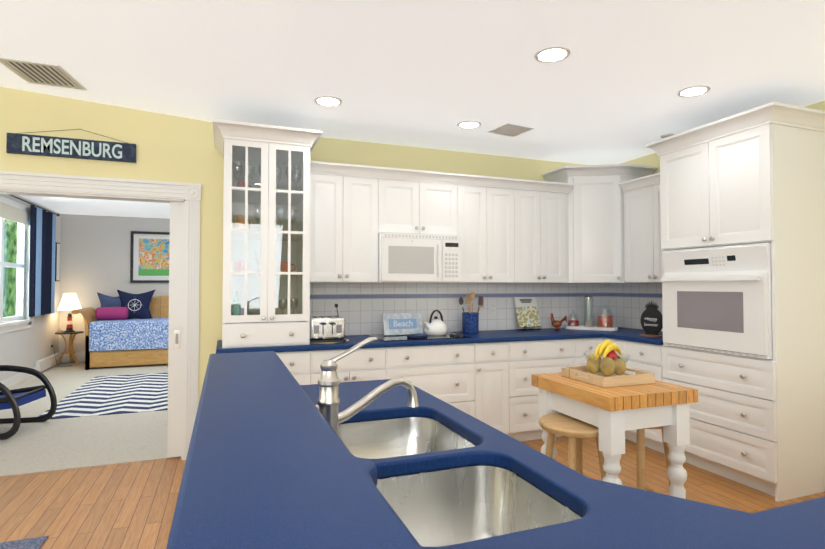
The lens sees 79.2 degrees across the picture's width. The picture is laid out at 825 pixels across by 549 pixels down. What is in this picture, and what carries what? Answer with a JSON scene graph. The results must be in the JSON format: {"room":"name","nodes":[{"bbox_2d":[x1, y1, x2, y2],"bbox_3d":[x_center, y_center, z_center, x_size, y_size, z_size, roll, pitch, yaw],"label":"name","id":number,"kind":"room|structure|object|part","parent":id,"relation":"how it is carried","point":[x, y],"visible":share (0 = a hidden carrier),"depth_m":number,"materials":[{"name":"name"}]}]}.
{"room":"kitchen","nodes":[
{"label":"kitchen","id":0,"kind":"room"},
{"bbox_2d":[0,194,60,381],"bbox_3d":[-5.198,0.180,5.974,0.140,2.600,6.026,0,-1,-21],"label":"wall","id":1,"kind":"structure","parent":0,"point":[28,347],"depth_m":7.30,"materials":[{"name":"grey paint"}]},
{"bbox_2d":[0,195,33,333],"bbox_3d":[-5.357,-0.117,6.534,0.150,1.760,1.820,0,-1,-21],"label":"window","id":2,"kind":"structure","parent":1,"relation":"in","point":[14,325],"depth_m":6.95,"materials":[{"name":"white wood"}]},
{"bbox_2d":[0,202,29,225],"bbox_3d":[-5.307,-0.815,6.568,0.015,0.193,1.580,0,-1,-21],"label":"window blind","id":3,"kind":"object","parent":2,"relation":"attached to","point":[12,213],"visible":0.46,"depth_m":6.70,"materials":[{"name":"beige fabric"}]},
{"bbox_2d":[7,194,59,215],"bbox_3d":[-5.473,-1.020,7.079,0.099,0.050,2.664,0,-1,-21],"label":"curtain rod","id":4,"kind":"object","parent":1,"relation":"attached to","point":[57,214],"visible":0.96,"depth_m":7.22,"materials":[{"name":"black metal"}]},
{"bbox_2d":[29,205,55,316],"bbox_3d":[-5.639,-0.183,7.605,0.064,1.600,1.080,0,-1,-21],"label":"striped curtain","id":5,"kind":"object","parent":4,"relation":"hanging from","point":[42,263],"visible":1,"depth_m":7.55,"materials":[{"name":"blue fabric"}]},
{"bbox_2d":[1,351,84,386],"bbox_3d":[-0.975,1.328,3.659,6.960,0.200,13.000,0,-1,-21],"label":"baseboard","id":6,"kind":"structure","parent":1,"relation":"attached to","point":[43,364],"depth_m":7.90,"materials":[{"name":"white wood"}]},
{"bbox_2d":[55,242,59,280],"bbox_3d":[-6.060,-0.213,8.515,0.022,0.660,0.200,0,-1,-21],"label":"picture frame","id":7,"kind":"object","parent":1,"relation":"attached to","point":[57,263],"visible":0.93,"depth_m":8.48,"materials":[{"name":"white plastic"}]},
{"bbox_2d":[0,362,180,475],"bbox_3d":[-2.828,1.522,6.801,5.180,0.054,6.089,0,-1,-21],"label":"floor","id":8,"kind":"structure","parent":0,"point":[61,444],"depth_m":4.50,"materials":[{"name":"beige carpet"}]},
{"bbox_2d":[0,365,56,439],"bbox_3d":[-3.949,0.972,4.594,0.949,0.970,0.595,0,-1,-9],"label":"lounge chair","id":9,"kind":"object","parent":8,"relation":"on","point":[14,399],"visible":1,"depth_m":4.85,"materials":[{"name":"black metal"}]},
{"bbox_2d":[55,331,83,365],"bbox_3d":[-5.826,1.257,8.465,0.410,0.562,0.412,0,-1,-21],"label":"round side table","id":10,"kind":"object","parent":8,"relation":"on","point":[71,350],"visible":0.96,"depth_m":8.43,"materials":[{"name":"brown wood"}]},
{"bbox_2d":[58,293,81,331],"bbox_3d":[-5.826,0.648,8.477,0.350,0.655,0.350,0,-1,-21],"label":"lamp","id":11,"kind":"object","parent":10,"relation":"on","point":[69,302],"visible":0.98,"depth_m":8.40,"materials":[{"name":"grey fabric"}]},
{"bbox_2d":[38,373,167,418],"bbox_3d":[-3.482,1.482,6.411,1.560,0.008,2.520,0,-1,-21],"label":"chevron rug","id":12,"kind":"object","parent":8,"relation":"on","point":[110,395],"visible":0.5,"depth_m":5.95,"materials":[{"name":"blue fabric"}]},
{"bbox_2d":[71,289,168,369],"bbox_3d":[-4.360,0.902,8.763,2.550,1.281,0.985,0,-1,-21],"label":"daybed","id":13,"kind":"object","parent":8,"relation":"on","point":[123,328],"visible":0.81,"depth_m":8.24,"materials":[{"name":"blue fabric"}]},
{"bbox_2d":[59,214,169,351],"bbox_3d":[-3.807,0.262,9.639,5.040,2.600,0.140,0,-1,-21],"label":"wall","id":14,"kind":"structure","parent":0,"point":[95,255],"depth_m":8.88,"materials":[{"name":"grey paint"}]},
{"bbox_2d":[130,231,169,282],"bbox_3d":[-4.676,-0.317,9.234,0.960,0.940,0.030,0,-1,-21],"label":"picture","id":15,"kind":"object","parent":14,"relation":"attached to","point":[153,257],"depth_m":9.17},
{"bbox_3d":[-4.676,-0.317,9.234,0.960,0.940,0.030,0,-1,-21],"label":"football art picture frame","id":16,"kind":"part","parent":15,"relation":"part of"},
{"bbox_2d":[0,86,583,404],"bbox_3d":[-1.164,-0.035,4.194,7.240,2.950,0.130,0,-1,-21],"label":"wall","id":17,"kind":"structure","parent":0,"point":[170,148],"depth_m":3.92,"materials":[{"name":"yellow paint"}]},
{"bbox_2d":[6,128,135,162],"bbox_3d":[-2.471,-0.963,3.642,0.800,0.225,0.023,0,-1,-21],"label":"sign","id":18,"kind":"object","parent":17,"relation":"attached to","point":[28,144],"visible":1,"depth_m":3.62,"materials":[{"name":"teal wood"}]},
{"bbox_2d":[0,171,201,459],"bbox_3d":[-2.652,0.354,3.613,2.060,2.147,0.177,0,-1,-21],"label":"door frame","id":19,"kind":"structure","parent":17,"relation":"attached to","point":[56,185],"depth_m":3.88,"materials":[{"name":"white wood"}]},
{"bbox_3d":[-1.861,0.425,3.925,0.102,1.995,0.046,0,-1,-21],"label":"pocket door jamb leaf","id":20,"kind":"part","parent":19,"relation":"part of","materials":[{"name":"white wood"}]},
{"bbox_2d":[310,161,381,282],"bbox_3d":[-0.616,-0.441,4.152,0.585,1.016,0.348,0,-1,-21],"label":"upper cabinet","id":21,"kind":"object","parent":17,"relation":"attached to","point":[346,199],"depth_m":3.99,"materials":[{"name":"white wood"}]},
{"bbox_2d":[382,167,461,282],"bbox_3d":[-0.004,-0.436,4.382,0.724,1.016,0.348,0,-1,-21],"label":"upper cabinet","id":22,"kind":"object","parent":17,"relation":"attached to","point":[413,201],"depth_m":4.22,"materials":[{"name":"white wood"}]},
{"bbox_2d":[377,233,460,282],"bbox_3d":[0.016,-0.131,4.322,0.718,0.403,0.456,0,-1,-21],"label":"microwave","id":23,"kind":"object","parent":22,"relation":"attached to","point":[413,258],"visible":1,"depth_m":4.13,"materials":[{"name":"white plastic"}]},
{"bbox_2d":[310,283,609,334],"bbox_3d":[0.583,0.300,4.766,3.278,0.477,0.010,0,-1,-21],"label":"backsplash","id":24,"kind":"structure","parent":17,"relation":"attached to","point":[364,307],"depth_m":4.68,"materials":[{"name":"white tile"}]},
{"bbox_2d":[332,302,339,314],"bbox_3d":[-0.655,0.292,4.282,0.072,0.116,0.029,0,-1,-21],"label":"electrical outlet plate","id":25,"kind":"object","parent":24,"relation":"attached to","point":[334,304],"depth_m":4.29,"materials":[{"name":"white plastic"}]},
{"bbox_2d":[462,174,517,282],"bbox_3d":[0.601,-0.431,4.608,0.567,1.016,0.348,0,-1,-21],"label":"upper cabinet","id":26,"kind":"object","parent":17,"relation":"attached to","point":[489,204],"depth_m":4.45,"materials":[{"name":"white wood"}]},
{"bbox_2d":[490,302,496,313],"bbox_3d":[0.783,0.325,4.834,0.072,0.116,0.006,0,-1,-21],"label":"electrical outlet plate","id":27,"kind":"object","parent":17,"relation":"attached to","point":[493,307],"depth_m":4.83,"materials":[{"name":"white plastic"}]},
{"bbox_2d":[518,166,569,282],"bbox_3d":[1.130,-0.473,4.808,0.563,1.110,0.348,0,-1,-21],"label":"upper cabinet","id":28,"kind":"object","parent":17,"relation":"attached to","point":[541,204],"depth_m":4.65,"materials":[{"name":"white wood"}]},
{"bbox_2d":[570,164,621,282],"bbox_3d":[1.751,-0.478,4.737,0.389,1.103,0.218,0,-1,-21],"label":"upper cabinet","id":29,"kind":"object","parent":17,"relation":"attached to","point":[585,224],"depth_m":4.73,"materials":[{"name":"white wood"}]},
{"bbox_2d":[0,436,824,548],"bbox_3d":[0.095,1.389,0.807,7.240,0.050,7.191,0,-1,-21],"label":"floor","id":30,"kind":"structure","parent":0,"point":[130,505],"depth_m":3.19,"materials":[{"name":"brown wood"}]},
{"bbox_2d":[0,536,47,548],"bbox_3d":[-2.249,1.373,1.374,1.470,0.008,2.220,0,-1,-21],"label":"kitchen rug","id":31,"kind":"object","parent":30,"relation":"on","point":[34,543],"visible":1,"depth_m":2.59,"materials":[{"name":"blue fabric"}]},
{"bbox_2d":[287,367,311,384],"bbox_3d":[-1.134,0.993,3.780,0.620,0.876,0.620,0,-1,-21],"label":"base cabinet","id":32,"kind":"object","parent":30,"relation":"on","point":[303,375],"depth_m":3.59,"materials":[{"name":"white wood"}]},
{"bbox_2d":[312,363,387,383],"bbox_3d":[-0.577,0.998,3.989,0.570,0.876,0.620,0,-1,-21],"label":"base cabinet","id":33,"kind":"object","parent":30,"relation":"on","point":[346,372],"depth_m":3.73,"materials":[{"name":"white wood"}]},
{"bbox_2d":[388,355,475,417],"bbox_3d":[0.045,1.003,4.222,0.760,0.876,0.620,0,-1,-21],"label":"base cabinet","id":34,"kind":"object","parent":30,"relation":"on","point":[453,381],"depth_m":3.98,"materials":[{"name":"white wood"}]},
{"bbox_2d":[216,327,662,366],"bbox_3d":[0.505,0.542,4.057,3.917,0.038,1.269,0,-1,-21],"label":"countertop","id":35,"kind":"structure","parent":34,"relation":"on","point":[522,342],"depth_m":4.03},
{"bbox_2d":[213,119,322,347],"bbox_3d":[-1.116,-0.261,3.780,0.739,1.552,0.684,0,-1,-21],"label":"cabinet","id":36,"kind":"object","parent":35,"relation":"on","point":[266,248],"visible":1,"depth_m":3.57,"materials":[{"name":"white wood"}]},
{"bbox_2d":[367,332,470,340],"bbox_3d":[0.046,0.515,4.231,0.760,0.022,0.510,0,-1,-21],"label":"glass cooktop","id":37,"kind":"object","parent":35,"relation":"in","point":[448,335],"visible":0.79,"depth_m":4.09,"materials":[{"name":"black"}]},
{"bbox_2d":[382,313,422,335],"bbox_3d":[-0.093,0.427,4.320,0.350,0.184,0.109,0,-1,-21],"label":"plaque","id":38,"kind":"object","parent":37,"relation":"on","point":[402,323],"visible":1,"depth_m":4.28,"materials":[{"name":"blue"}]},
{"bbox_2d":[407,333,427,337],"bbox_3d":[0.039,0.501,4.080,0.150,0.028,0.110,1,-2,-41],"label":"potholder","id":39,"kind":"object","parent":37,"relation":"on","point":[419,335],"visible":1,"depth_m":4.05,"materials":[{"name":"blue fabric"}]},
{"bbox_2d":[424,310,447,335],"bbox_3d":[0.188,0.412,4.298,0.235,0.216,0.207,0,-1,-21],"label":"kettle","id":40,"kind":"object","parent":37,"relation":"on","point":[435,326],"visible":1,"depth_m":4.23,"materials":[{"name":"white ceramic"}]},
{"bbox_2d":[459,292,483,333],"bbox_3d":[0.562,0.345,4.578,0.261,0.376,0.160,0,-1,-21],"label":"utensil crock","id":41,"kind":"object","parent":35,"relation":"on","point":[470,322],"visible":1,"depth_m":4.52,"materials":[{"name":"blue ceramic"}]},
{"bbox_2d":[514,297,540,329],"bbox_3d":[1.123,0.391,4.894,0.245,0.337,0.155,0,-17,-21],"label":"cookbook","id":42,"kind":"object","parent":35,"relation":"on","point":[527,313],"visible":0.98,"depth_m":4.88,"materials":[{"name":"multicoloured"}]},
{"bbox_2d":[549,313,566,329],"bbox_3d":[1.425,0.461,4.888,0.170,0.160,0.070,0,-1,-21],"label":"rooster figurine","id":43,"kind":"object","parent":35,"relation":"on","point":[556,324],"visible":1,"depth_m":4.87,"materials":[{"name":"ceramic"}]},
{"bbox_2d":[564,325,617,330],"bbox_3d":[1.763,0.527,4.934,0.500,0.030,0.190,-1,-1,29],"label":"tray","id":44,"kind":"object","parent":35,"relation":"on","point":[582,327],"visible":0.9,"depth_m":4.85,"materials":[{"name":"white ceramic"}]},
{"bbox_2d":[568,293,612,327],"bbox_3d":[1.762,0.355,4.941,0.326,0.354,0.364,0,-1,-21],"label":"glass jars","id":45,"kind":"object","parent":44,"relation":"on","point":[605,321],"visible":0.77,"depth_m":4.91,"materials":[{"name":"white"}]},
{"bbox_2d":[640,334,662,336],"bbox_3d":[2.057,0.522,4.281,0.190,0.010,0.190,0,-1,-21],"label":"coaster","id":46,"kind":"object","parent":35,"relation":"on","point":[659,335],"visible":0.75,"depth_m":4.21,"materials":[{"name":"brown wood"}]},
{"bbox_2d":[640,301,662,334],"bbox_3d":[2.057,0.371,4.284,0.040,0.290,0.202,1,-2,-39],"label":"chalkboard","id":47,"kind":"object","parent":46,"relation":"on","point":[651,319],"visible":1,"depth_m":4.27,"materials":[{"name":"black"}]},
{"bbox_3d":[-0.673,0.516,3.871,0.366,0.003,0.311,0,-1,-21],"label":"mat","id":48,"kind":"object","parent":34,"relation":"on","visible":0},
{"bbox_2d":[310,316,345,342],"bbox_3d":[-0.671,0.421,3.864,0.278,0.186,0.276,0,-1,-17],"label":"toaster","id":49,"kind":"object","parent":48,"relation":"on","point":[326,329],"visible":0.85,"depth_m":3.75,"materials":[{"name":"silver metal"}]},
{"bbox_2d":[476,355,511,436],"bbox_3d":[0.551,1.007,4.412,0.320,0.876,0.620,0,-1,-21],"label":"base cabinet","id":50,"kind":"object","parent":30,"relation":"on","point":[484,376],"depth_m":4.13,"materials":[{"name":"white wood"}]},
{"bbox_2d":[512,351,575,440],"bbox_3d":[1.014,1.011,4.586,0.670,0.876,0.620,0,-1,-21],"label":"base cabinet","id":51,"kind":"object","parent":30,"relation":"on","point":[525,412],"depth_m":4.26,"materials":[{"name":"white wood"}]},
{"bbox_2d":[314,379,824,548],"bbox_3d":[0.940,0.859,1.140,2.592,1.027,2.920,0,-1,-21],"label":"kitchen island","id":52,"kind":"object","parent":30,"relation":"on","point":[481,486],"depth_m":1.21,"materials":[{"name":"blue stone"}]},
{"bbox_2d":[166,351,457,548],"bbox_3d":[-0.185,0.315,0.722,0.284,0.041,2.946,0,-1,-21],"label":"island countertop","id":53,"kind":"structure","parent":52,"relation":"on","point":[264,468],"depth_m":0.76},
{"bbox_2d":[315,337,418,434],"bbox_3d":[-0.117,0.311,1.319,0.290,0.298,0.164,0,-1,-21],"label":"kitchen faucet","id":54,"kind":"object","parent":53,"relation":"on","point":[329,398],"visible":0.71,"depth_m":1.23,"materials":[{"name":"silver metal"}]},
{"bbox_2d":[539,413,605,480],"bbox_3d":[0.736,1.031,2.248,0.320,0.735,0.320,0,-1,-21],"label":"bar stool","id":55,"kind":"object","parent":30,"relation":"on","point":[575,431],"visible":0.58,"depth_m":2.20,"materials":[{"name":"brown wood"}]},
{"bbox_2d":[576,351,602,365],"bbox_3d":[1.483,1.015,4.762,0.331,0.876,0.620,0,-1,-21],"label":"base cabinet","id":56,"kind":"object","parent":30,"relation":"on","point":[581,360],"depth_m":4.45,"materials":[{"name":"white wood"}]},
{"bbox_2d":[531,372,697,498],"bbox_3d":[0.913,0.948,2.317,0.470,0.900,0.555,0,-1,-20],"label":"table","id":57,"kind":"object","parent":30,"relation":"on","point":[613,414],"visible":0.58,"depth_m":2.14,"materials":[{"name":"white wood"}]},
{"bbox_2d":[561,365,654,386],"bbox_3d":[0.921,0.477,2.370,0.289,0.043,0.304,0,-1,-21],"label":"serving tray","id":58,"kind":"object","parent":57,"relation":"on","point":[582,373],"visible":0.85,"depth_m":2.26,"materials":[{"name":"brown wood"}]},
{"bbox_2d":[584,340,630,375],"bbox_3d":[0.931,0.401,2.392,0.214,0.172,0.214,0,-1,-21],"label":"glass fruit bowl","id":59,"kind":"object","parent":58,"relation":"on","point":[609,364],"visible":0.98,"depth_m":2.35,"materials":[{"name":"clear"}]},
{"bbox_2d":[616,347,623,360],"bbox_3d":[2.077,1.010,4.514,0.646,0.876,0.298,0,-1,-21],"label":"base cabinet","id":60,"kind":"object","parent":30,"relation":"on","point":[622,348],"depth_m":4.32,"materials":[{"name":"white wood"}]},
{"bbox_2d":[624,343,664,453],"bbox_3d":[2.195,1.003,4.201,0.646,0.876,0.370,0,-1,-21],"label":"base cabinet","id":61,"kind":"object","parent":30,"relation":"on","point":[646,359],"depth_m":4.07,"materials":[{"name":"white wood"}]},
{"bbox_2d":[637,426,670,493],"bbox_3d":[1.092,1.034,2.380,0.320,0.735,0.320,0,-1,-21],"label":"bar stool","id":62,"kind":"object","parent":30,"relation":"on","point":[641,484],"visible":0.12,"depth_m":2.27,"materials":[{"name":"brown wood"}]},
{"bbox_2d":[645,101,824,501],"bbox_3d":[2.378,0.189,3.629,0.718,2.477,1.004,0,-1,-21],"label":"tall cabinet","id":63,"kind":"object","parent":30,"relation":"on","point":[754,175],"visible":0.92,"depth_m":3.27,"materials":[{"name":"white wood"}]},
{"bbox_2d":[660,242,772,359],"bbox_3d":[2.368,0.177,3.626,0.683,0.740,0.812,0,-1,-21],"label":"wall oven","id":64,"kind":"object","parent":63,"relation":"in","point":[718,299],"visible":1,"depth_m":3.44,"materials":[{"name":"white metal"}]},
{"bbox_2d":[0,0,824,218],"bbox_3d":[-0.975,-1.343,3.719,7.240,0.343,13.280,0,-1,-21],"label":"ceiling","id":65,"kind":"structure","parent":0,"point":[431,74],"depth_m":2.93,"materials":[{"name":"white paint"}]},
{"bbox_2d":[0,57,86,89],"bbox_3d":[-2.397,-1.299,3.238,0.360,0.037,0.380,0,-1,-11],"label":"ceiling vent","id":66,"kind":"object","parent":65,"relation":"in","point":[41,73],"visible":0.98,"depth_m":3.22,"materials":[{"name":"white metal"}]},
{"bbox_2d":[314,96,341,106],"bbox_3d":[-0.584,-1.199,3.457,0.194,0.008,0.194,0,-1,-21],"label":"recessed light","id":67,"kind":"object","parent":65,"relation":"in","point":[329,101],"visible":1,"depth_m":3.46,"materials":[{"name":"white glass"}]},
{"bbox_2d":[457,121,480,128],"bbox_3d":[0.450,-1.187,3.962,0.194,0.008,0.194,0,-1,-21],"label":"recessed light","id":68,"kind":"object","parent":65,"relation":"in","point":[469,124],"visible":1,"depth_m":3.96,"materials":[{"name":"white glass"}]},
{"bbox_2d":[488,123,533,136],"bbox_3d":[0.805,-1.183,4.095,0.270,0.011,0.250,1,-1,-29],"label":"ceiling vent","id":69,"kind":"object","parent":65,"relation":"in","point":[510,129],"visible":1,"depth_m":4.08,"materials":[{"name":"white metal"}]},
{"bbox_2d":[534,46,569,62],"bbox_3d":[0.773,-1.214,2.759,0.194,0.008,0.194,0,-1,-21],"label":"recessed light","id":70,"kind":"object","parent":65,"relation":"in","point":[551,54],"visible":1,"depth_m":2.76,"materials":[{"name":"white"}]},
{"bbox_2d":[660,133,674,137],"bbox_3d":[2.164,-1.173,4.231,0.110,0.024,0.110,0,-1,-21],"label":"smoke detector","id":71,"kind":"object","parent":65,"relation":"attached to","point":[665,135],"visible":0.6,"depth_m":4.19,"materials":[{"name":"white plastic"}]},
{"bbox_2d":[677,85,710,96],"bbox_3d":[1.849,-1.203,3.280,0.194,0.008,0.194,0,-1,-21],"label":"recessed light","id":72,"kind":"object","parent":65,"relation":"in","point":[694,91],"visible":1,"depth_m":3.27,"materials":[{"name":"white"}]},
{"bbox_2d":[620,100,824,331],"bbox_3d":[3.432,0.079,2.047,0.140,2.626,7.114,0,-1,-21],"label":"wall","id":73,"kind":"structure","parent":0,"point":[653,159],"depth_m":4.82,"materials":[{"name":"yellow paint"}]},
{"bbox_2d":[610,283,662,331],"bbox_3d":[2.341,0.299,4.734,0.010,0.477,1.230,0,-1,-21],"label":"backsplash","id":74,"kind":"structure","parent":73,"relation":"attached to","point":[628,301],"depth_m":5.05,"materials":[{"name":"white tile"}]},
{"bbox_2d":[622,164,662,282],"bbox_3d":[2.276,-0.481,4.442,0.348,1.110,0.685,0,-1,-21],"label":"upper cabinet","id":75,"kind":"object","parent":73,"relation":"attached to","point":[641,213],"depth_m":4.52,"materials":[{"name":"white wood"}]},
{"label":"outside","id":76,"kind":"structure","parent":0,"visible":0},
{"bbox_2d":[3,219,17,316],"bbox_3d":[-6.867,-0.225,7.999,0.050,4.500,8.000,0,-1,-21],"label":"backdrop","id":77,"kind":"structure","parent":76,"point":[10,236],"depth_m":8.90,"materials":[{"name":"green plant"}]}
]}

